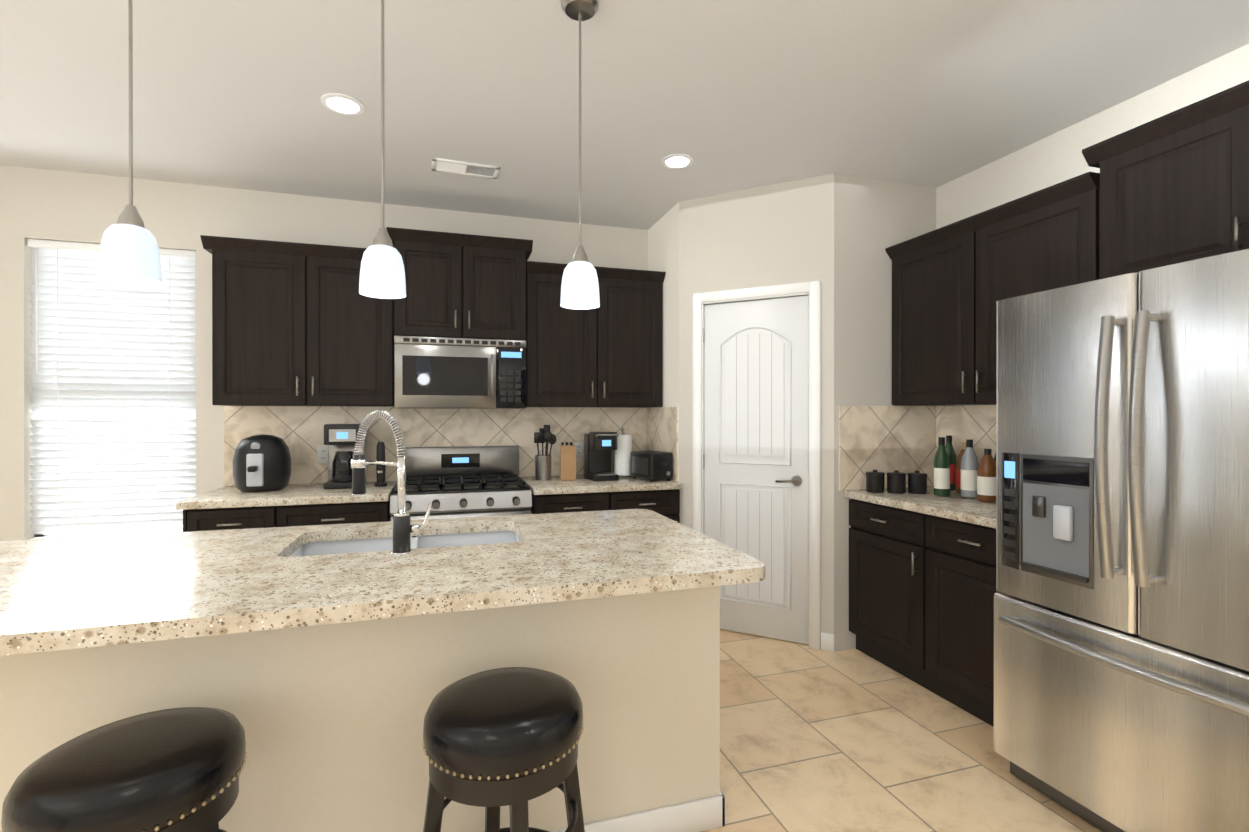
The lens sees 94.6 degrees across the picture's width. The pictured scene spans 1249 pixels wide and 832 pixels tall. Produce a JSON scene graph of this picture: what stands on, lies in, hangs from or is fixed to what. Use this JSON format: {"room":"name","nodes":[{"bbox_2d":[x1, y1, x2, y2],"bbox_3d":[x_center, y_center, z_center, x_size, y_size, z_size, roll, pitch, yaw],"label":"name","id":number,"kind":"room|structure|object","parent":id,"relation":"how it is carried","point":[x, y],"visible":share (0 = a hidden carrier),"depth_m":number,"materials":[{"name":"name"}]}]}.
{"room":"kitchen","nodes":[
{"label":"kitchen","id":0,"kind":"room"},
{"bbox_2d":[0,165,647,540],"bbox_3d":[-1.639,-0.021,3.800,6.850,2.720,0.150,0,0,-17],"label":"wall","id":1,"kind":"structure","parent":0,"point":[47,204],"depth_m":3.44,"materials":[{"name":"paint"}]},
{"bbox_2d":[34,526,182,536],"bbox_3d":[-2.962,-0.125,3.373,0.810,1.730,0.160,0,0,-17],"label":"window","id":2,"kind":"structure","parent":1,"relation":"in","point":[80,532],"depth_m":3.38,"materials":[{"name":"white plastic"}]},
{"bbox_2d":[27,239,195,539],"bbox_3d":[-2.956,-0.140,3.354,0.798,1.696,0.069,0,0,-17],"label":"window blinds","id":3,"kind":"object","parent":1,"relation":"attached to","point":[113,405],"visible":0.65,"depth_m":3.34,"materials":[{"name":"white plastic"}]},
{"bbox_2d":[200,235,394,406],"bbox_3d":[-1.889,-0.520,3.443,0.970,0.920,0.375,0,0,-17],"label":"upper cabinet","id":4,"kind":"object","parent":1,"relation":"attached to","point":[299,324],"visible":0.94,"depth_m":3.29,"materials":[{"name":"brown wood"}]},
{"bbox_2d":[224,406,677,485],"bbox_3d":[-1.033,0.181,3.601,2.708,0.484,0.588,0,0,-17],"label":"backsplash","id":5,"kind":"structure","parent":1,"relation":"attached to","point":[299,430],"depth_m":3.83,"materials":[{"name":"tile"}]},
{"bbox_2d":[317,445,327,463],"bbox_3d":[-1.893,0.242,3.626,0.072,0.115,0.008,0,0,-17],"label":"electrical outlet","id":6,"kind":"object","parent":5,"relation":"attached to","point":[322,454],"visible":0.85,"depth_m":3.62,"materials":[{"name":"white plastic"}]},
{"bbox_2d":[574,442,583,457],"bbox_3d":[-0.328,0.241,4.114,0.072,0.115,0.008,0,0,-17],"label":"electrical outlet","id":7,"kind":"object","parent":5,"relation":"attached to","point":[579,446],"visible":0.83,"depth_m":4.11,"materials":[{"name":"white plastic"}]},
{"bbox_2d":[387,227,532,340],"bbox_3d":[-1.042,-0.788,3.681,0.850,0.625,0.425,0,0,-17],"label":"upper cabinet","id":8,"kind":"object","parent":1,"relation":"attached to","point":[458,285],"visible":0.92,"depth_m":3.51,"materials":[{"name":"brown wood"}]},
{"bbox_2d":[394,336,525,408],"bbox_3d":[-1.034,-0.261,3.656,0.770,0.424,0.455,0,0,-17],"label":"microwave","id":9,"kind":"object","parent":8,"relation":"attached to","point":[447,373],"visible":1,"depth_m":3.49,"materials":[{"name":"grey metal"}]},
{"bbox_2d":[526,261,665,407],"bbox_3d":[-0.224,-0.521,3.962,0.939,0.920,0.375,0,0,-17],"label":"upper cabinet","id":10,"kind":"object","parent":1,"relation":"attached to","point":[608,352],"visible":0.9,"depth_m":3.82,"materials":[{"name":"brown wood"}]},
{"bbox_2d":[0,0,1248,229],"bbox_3d":[-0.639,-1.415,0.590,6.850,0.080,6.870,0,0,-17],"label":"ceiling","id":11,"kind":"structure","parent":0,"point":[728,96],"depth_m":2.42,"materials":[{"name":"paint"}]},
{"bbox_2d":[98,0,161,284],"bbox_3d":[-1.332,-0.872,1.554,0.132,1.009,0.132,0,0,-17],"label":"pendant light","id":12,"kind":"object","parent":11,"relation":"hanging from","point":[129,252],"visible":1,"depth_m":1.53,"materials":[{"name":"white glass"}]},
{"bbox_2d":[321,93,364,115],"bbox_3d":[-1.243,-1.374,2.544,0.176,0.008,0.176,0,0,-17],"label":"recessed light","id":13,"kind":"object","parent":11,"relation":"in","point":[343,104],"visible":1,"depth_m":2.54,"materials":[{"name":"white plastic"}]},
{"bbox_2d":[359,0,405,298],"bbox_3d":[-0.731,-0.872,1.741,0.132,1.009,0.132,0,0,-17],"label":"pendant light","id":14,"kind":"object","parent":11,"relation":"hanging from","point":[382,273],"visible":1,"depth_m":1.71,"materials":[{"name":"white glass"}]},
{"bbox_2d":[431,157,499,178],"bbox_3d":[-0.882,-1.375,3.201,0.365,0.010,0.172,0,0,-17],"label":"ceiling vent","id":15,"kind":"object","parent":11,"relation":"in","point":[464,168],"visible":1,"depth_m":3.19,"materials":[{"name":"white metal"}]},
{"bbox_2d":[560,0,599,308],"bbox_3d":[-0.148,-0.872,1.923,0.132,1.009,0.132,0,0,-17],"label":"pendant light","id":16,"kind":"object","parent":11,"relation":"hanging from","point":[579,286],"visible":1,"depth_m":1.90,"materials":[{"name":"white glass"}]},
{"bbox_2d":[661,154,693,168],"bbox_3d":[0.286,-1.375,3.115,0.176,0.008,0.176,0,0,-17],"label":"recessed light","id":17,"kind":"object","parent":11,"relation":"in","point":[675,161],"visible":1,"depth_m":3.12,"materials":[{"name":"white"}]},
{"bbox_2d":[648,202,678,481],"bbox_3d":[0.315,-0.021,4.017,0.110,2.720,0.600,0,0,-17],"label":"wall","id":18,"kind":"structure","parent":0,"point":[663,243],"depth_m":3.87,"materials":[{"name":"paint"}]},
{"bbox_2d":[679,173,833,633],"bbox_3d":[0.797,-0.021,3.542,0.948,2.720,0.110,0,0,28],"label":"wall","id":19,"kind":"structure","parent":0,"point":[775,234],"depth_m":3.45,"materials":[{"name":"paint"}]},
{"bbox_2d":[703,296,808,643],"bbox_3d":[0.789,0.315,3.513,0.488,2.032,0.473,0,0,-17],"label":"pantry door","id":20,"kind":"structure","parent":19,"relation":"in","point":[756,432],"depth_m":3.47,"materials":[{"name":"white wood"}]},
{"bbox_2d":[692,281,820,649],"bbox_3d":[0.804,0.282,3.530,0.780,2.115,0.126,0,0,28],"label":"door frame","id":21,"kind":"structure","parent":19,"relation":"attached to","point":[813,288],"depth_m":3.34,"materials":[{"name":"white wood"}]},
{"bbox_2d":[821,632,834,651],"bbox_3d":[0.770,1.289,3.489,0.952,0.100,0.014,0,0,28],"label":"baseboard","id":22,"kind":"structure","parent":19,"relation":"attached to","point":[827,641],"depth_m":3.28,"materials":[{"name":"white"}]},
{"bbox_2d":[834,173,935,650],"bbox_3d":[1.523,-0.021,3.435,0.730,2.720,0.110,0,0,-17],"label":"wall","id":23,"kind":"structure","parent":0,"point":[874,219],"depth_m":3.33,"materials":[{"name":"paint"}]},
{"bbox_2d":[839,405,995,490],"bbox_3d":[1.718,0.183,2.856,0.698,0.484,1.108,0,0,-17],"label":"backsplash","id":24,"kind":"structure","parent":23,"relation":"attached to","point":[901,439],"depth_m":3.34,"materials":[{"name":"tile"}]},
{"bbox_2d":[702,629,1102,831],"bbox_3d":[-0.639,1.385,0.595,6.850,0.080,6.870,0,0,-17],"label":"floor","id":25,"kind":"structure","parent":0,"point":[820,740],"depth_m":2.28,"materials":[{"name":"tile"}]},
{"bbox_2d":[0,707,246,831],"bbox_3d":[-1.017,1.012,1.200,0.434,0.667,0.434,0,0,-17],"label":"stool","id":26,"kind":"object","parent":25,"relation":"on","point":[173,770],"visible":1,"depth_m":1.12,"materials":[{"name":"black leather"}]},
{"bbox_2d":[176,481,396,531],"bbox_3d":[-1.848,0.882,3.305,0.975,0.915,0.668,0,0,-17],"label":"base cabinet","id":27,"kind":"object","parent":25,"relation":"on","point":[234,507],"visible":0.31,"depth_m":3.04,"materials":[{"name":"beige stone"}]},
{"bbox_2d":[232,434,290,491],"bbox_3d":[-2.066,0.264,3.272,0.286,0.318,0.353,0,0,-17],"label":"air fryer","id":28,"kind":"object","parent":27,"relation":"on","point":[261,462],"visible":1,"depth_m":3.20,"materials":[{"name":"black plastic"}]},
{"bbox_2d":[324,424,365,488],"bbox_3d":[-1.664,0.235,3.455,0.217,0.375,0.236,0,0,-17],"label":"coffee maker","id":29,"kind":"object","parent":27,"relation":"on","point":[340,440],"visible":0.62,"depth_m":3.35,"materials":[{"name":"black plastic"}]},
{"bbox_2d":[375,441,386,486],"bbox_3d":[-1.468,0.287,3.472,0.070,0.270,0.070,0,0,-17],"label":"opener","id":30,"kind":"object","parent":27,"relation":"on","point":[380,469],"visible":1,"depth_m":3.45,"materials":[{"name":"black plastic"}]},
{"bbox_2d":[0,589,724,831],"bbox_3d":[-1.181,0.905,1.828,2.918,0.875,0.795,0,0,-17],"label":"kitchen island","id":31,"kind":"object","parent":25,"relation":"on","point":[324,663],"depth_m":1.60,"materials":[{"name":"paint"}]},
{"bbox_2d":[0,509,764,656],"bbox_3d":[-1.144,0.448,1.709,2.950,0.040,1.070,0,0,-17],"label":"island countertop","id":32,"kind":"structure","parent":31,"relation":"on","point":[58,595],"depth_m":1.55,"materials":[{"name":"beige stone"}]},
{"bbox_2d":[351,409,431,556],"bbox_3d":[-0.738,0.203,1.824,0.247,0.449,0.153,0,0,-17],"label":"faucet","id":33,"kind":"object","parent":32,"relation":"on","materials":[{"name":"silver metal"}]},
{"bbox_2d":[280,525,523,556],"bbox_3d":[-0.756,0.571,2.045,0.840,0.231,0.490,0,0,-17],"label":"sink","id":34,"kind":"object","parent":32,"relation":"in","point":[487,534],"depth_m":2.21,"materials":[{"name":"silver metal"}]},
{"bbox_2d":[390,445,531,520],"bbox_3d":[-0.996,0.772,3.527,0.765,1.135,0.727,0,0,-17],"label":"range","id":35,"kind":"object","parent":25,"relation":"on","point":[463,481],"visible":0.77,"depth_m":3.43,"materials":[{"name":"grey metal"}]},
{"bbox_2d":[422,667,584,831],"bbox_3d":[-0.293,1.012,1.415,0.466,0.667,0.466,0,0,-17],"label":"stool","id":36,"kind":"object","parent":25,"relation":"on","point":[494,740],"visible":1,"depth_m":1.30,"materials":[{"name":"black leather"}]},
{"bbox_2d":[520,475,681,522],"bbox_3d":[-0.179,0.881,3.825,0.941,0.915,0.668,0,0,-17],"label":"base cabinet","id":37,"kind":"object","parent":25,"relation":"on","point":[557,494],"visible":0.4,"depth_m":3.56,"materials":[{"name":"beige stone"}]},
{"bbox_2d":[534,425,555,479],"bbox_3d":[-0.533,0.241,3.856,0.157,0.362,0.128,0,0,-17],"label":"utensil crock","id":38,"kind":"object","parent":37,"relation":"on","point":[543,461],"visible":1,"depth_m":3.81,"materials":[{"name":"silver metal"}]},
{"bbox_2d":[560,442,575,479],"bbox_3d":[-0.386,0.301,3.896,0.100,0.241,0.207,0,0,-9],"label":"knife block","id":39,"kind":"object","parent":37,"relation":"on","point":[567,462],"visible":1,"depth_m":3.80,"materials":[{"name":"brown wood"}]},
{"bbox_2d":[584,432,618,480],"bbox_3d":[-0.154,0.264,3.875,0.170,0.315,0.332,0,0,-17],"label":"pod coffee maker","id":40,"kind":"object","parent":37,"relation":"on","point":[599,447],"visible":1,"depth_m":3.87,"materials":[{"name":"black plastic"}]},
{"bbox_2d":[614,428,632,477],"bbox_3d":[-0.011,0.251,3.989,0.150,0.342,0.150,0,0,-17],"label":"paper towel holder","id":41,"kind":"object","parent":37,"relation":"on","point":[622,460],"visible":0.79,"depth_m":3.93,"materials":[{"name":"white paper"}]},
{"bbox_2d":[631,450,671,481],"bbox_3d":[0.182,0.329,3.830,0.174,0.186,0.298,0,0,-29],"label":"toaster","id":42,"kind":"object","parent":37,"relation":"on","point":[651,465],"visible":1,"depth_m":3.73,"materials":[{"name":"black plastic"}]},
{"bbox_2d":[844,486,997,726],"bbox_3d":[1.731,0.883,2.862,0.668,0.915,1.105,0,0,-17],"label":"base cabinet","id":43,"kind":"object","parent":25,"relation":"on","point":[922,580],"visible":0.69,"depth_m":2.77,"materials":[{"name":"brown wood"}]},
{"bbox_2d":[866,470,884,492],"bbox_3d":[1.398,0.361,3.213,0.098,0.124,0.098,0,0,-17],"label":"canister","id":44,"kind":"object","parent":43,"relation":"on","point":[874,481],"visible":0.98,"depth_m":3.17,"materials":[{"name":"black plastic"}]},
{"bbox_2d":[887,470,905,493],"bbox_3d":[1.502,0.361,3.183,0.098,0.124,0.098,0,0,-17],"label":"canister","id":45,"kind":"object","parent":43,"relation":"on","point":[896,481],"visible":1,"depth_m":3.15,"materials":[{"name":"black plastic"}]},
{"bbox_2d":[907,470,926,493],"bbox_3d":[1.608,0.361,3.163,0.098,0.124,0.098,0,0,-17],"label":"canister","id":46,"kind":"object","parent":43,"relation":"on","point":[917,481],"visible":1,"depth_m":3.13,"materials":[{"name":"black plastic"}]},
{"bbox_2d":[934,437,949,496],"bbox_3d":[1.680,0.267,3.049,0.075,0.312,0.075,0,0,-17],"label":"bottle","id":47,"kind":"object","parent":43,"relation":"on","point":[941,474],"visible":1,"depth_m":3.02,"materials":[{"name":"green glass"}]},
{"bbox_2d":[945,435,956,490],"bbox_3d":[1.855,0.267,3.293,0.075,0.312,0.075,0,0,-17],"label":"bottle","id":48,"kind":"object","parent":43,"relation":"on","point":[951,452],"visible":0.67,"depth_m":3.26,"materials":[{"name":"green glass"}]},
{"bbox_2d":[956,442,965,493],"bbox_3d":[1.846,0.282,3.122,0.085,0.282,0.085,0,0,-17],"label":"bottle","id":49,"kind":"object","parent":43,"relation":"on","point":[958,473],"visible":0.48,"depth_m":3.11,"materials":[{"name":"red glass"}]},
{"bbox_2d":[961,439,978,497],"bbox_3d":[1.799,0.272,3.003,0.081,0.302,0.081,0,0,-17],"label":"bottle","id":50,"kind":"object","parent":43,"relation":"on","point":[969,463],"visible":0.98,"depth_m":2.97,"materials":[{"name":"grey glass"}]},
{"bbox_2d":[977,449,995,501],"bbox_3d":[1.803,0.293,2.857,0.091,0.262,0.091,0,0,-17],"label":"bottle","id":51,"kind":"object","parent":43,"relation":"on","point":[986,480],"visible":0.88,"depth_m":2.83,"materials":[{"name":"orange glass"}]},
{"bbox_2d":[994,249,1248,831],"bbox_3d":[1.888,0.460,1.815,0.985,1.765,0.912,0,0,-17],"label":"refrigerator","id":52,"kind":"object","parent":25,"relation":"on","point":[1121,649],"visible":1,"depth_m":1.70,"materials":[{"name":"grey metal"}]},
{"bbox_2d":[936,44,1248,228],"bbox_3d":[2.581,-0.017,1.518,0.150,2.720,6.720,0,0,-17],"label":"wall","id":53,"kind":"structure","parent":0,"point":[1051,160],"depth_m":2.74,"materials":[{"name":"paint"}]},
{"bbox_2d":[885,172,1099,405],"bbox_3d":[1.873,-0.519,2.896,0.375,0.920,1.120,0,0,-17],"label":"upper cabinet","id":54,"kind":"object","parent":53,"relation":"attached to","point":[953,283],"visible":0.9,"depth_m":2.86,"materials":[{"name":"brown wood"}]},
{"bbox_2d":[1082,80,1248,278],"bbox_3d":[2.183,-0.783,1.900,0.375,0.590,1.025,0,0,-17],"label":"upper cabinet","id":55,"kind":"object","parent":53,"relation":"attached to","point":[1174,187],"visible":0.88,"depth_m":2.06,"materials":[{"name":"brown wood"}]},
{"label":"outside","id":56,"kind":"structure","parent":0,"visible":0},
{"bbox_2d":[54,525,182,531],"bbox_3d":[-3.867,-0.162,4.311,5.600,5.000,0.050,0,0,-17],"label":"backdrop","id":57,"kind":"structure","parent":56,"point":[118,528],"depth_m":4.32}
]}

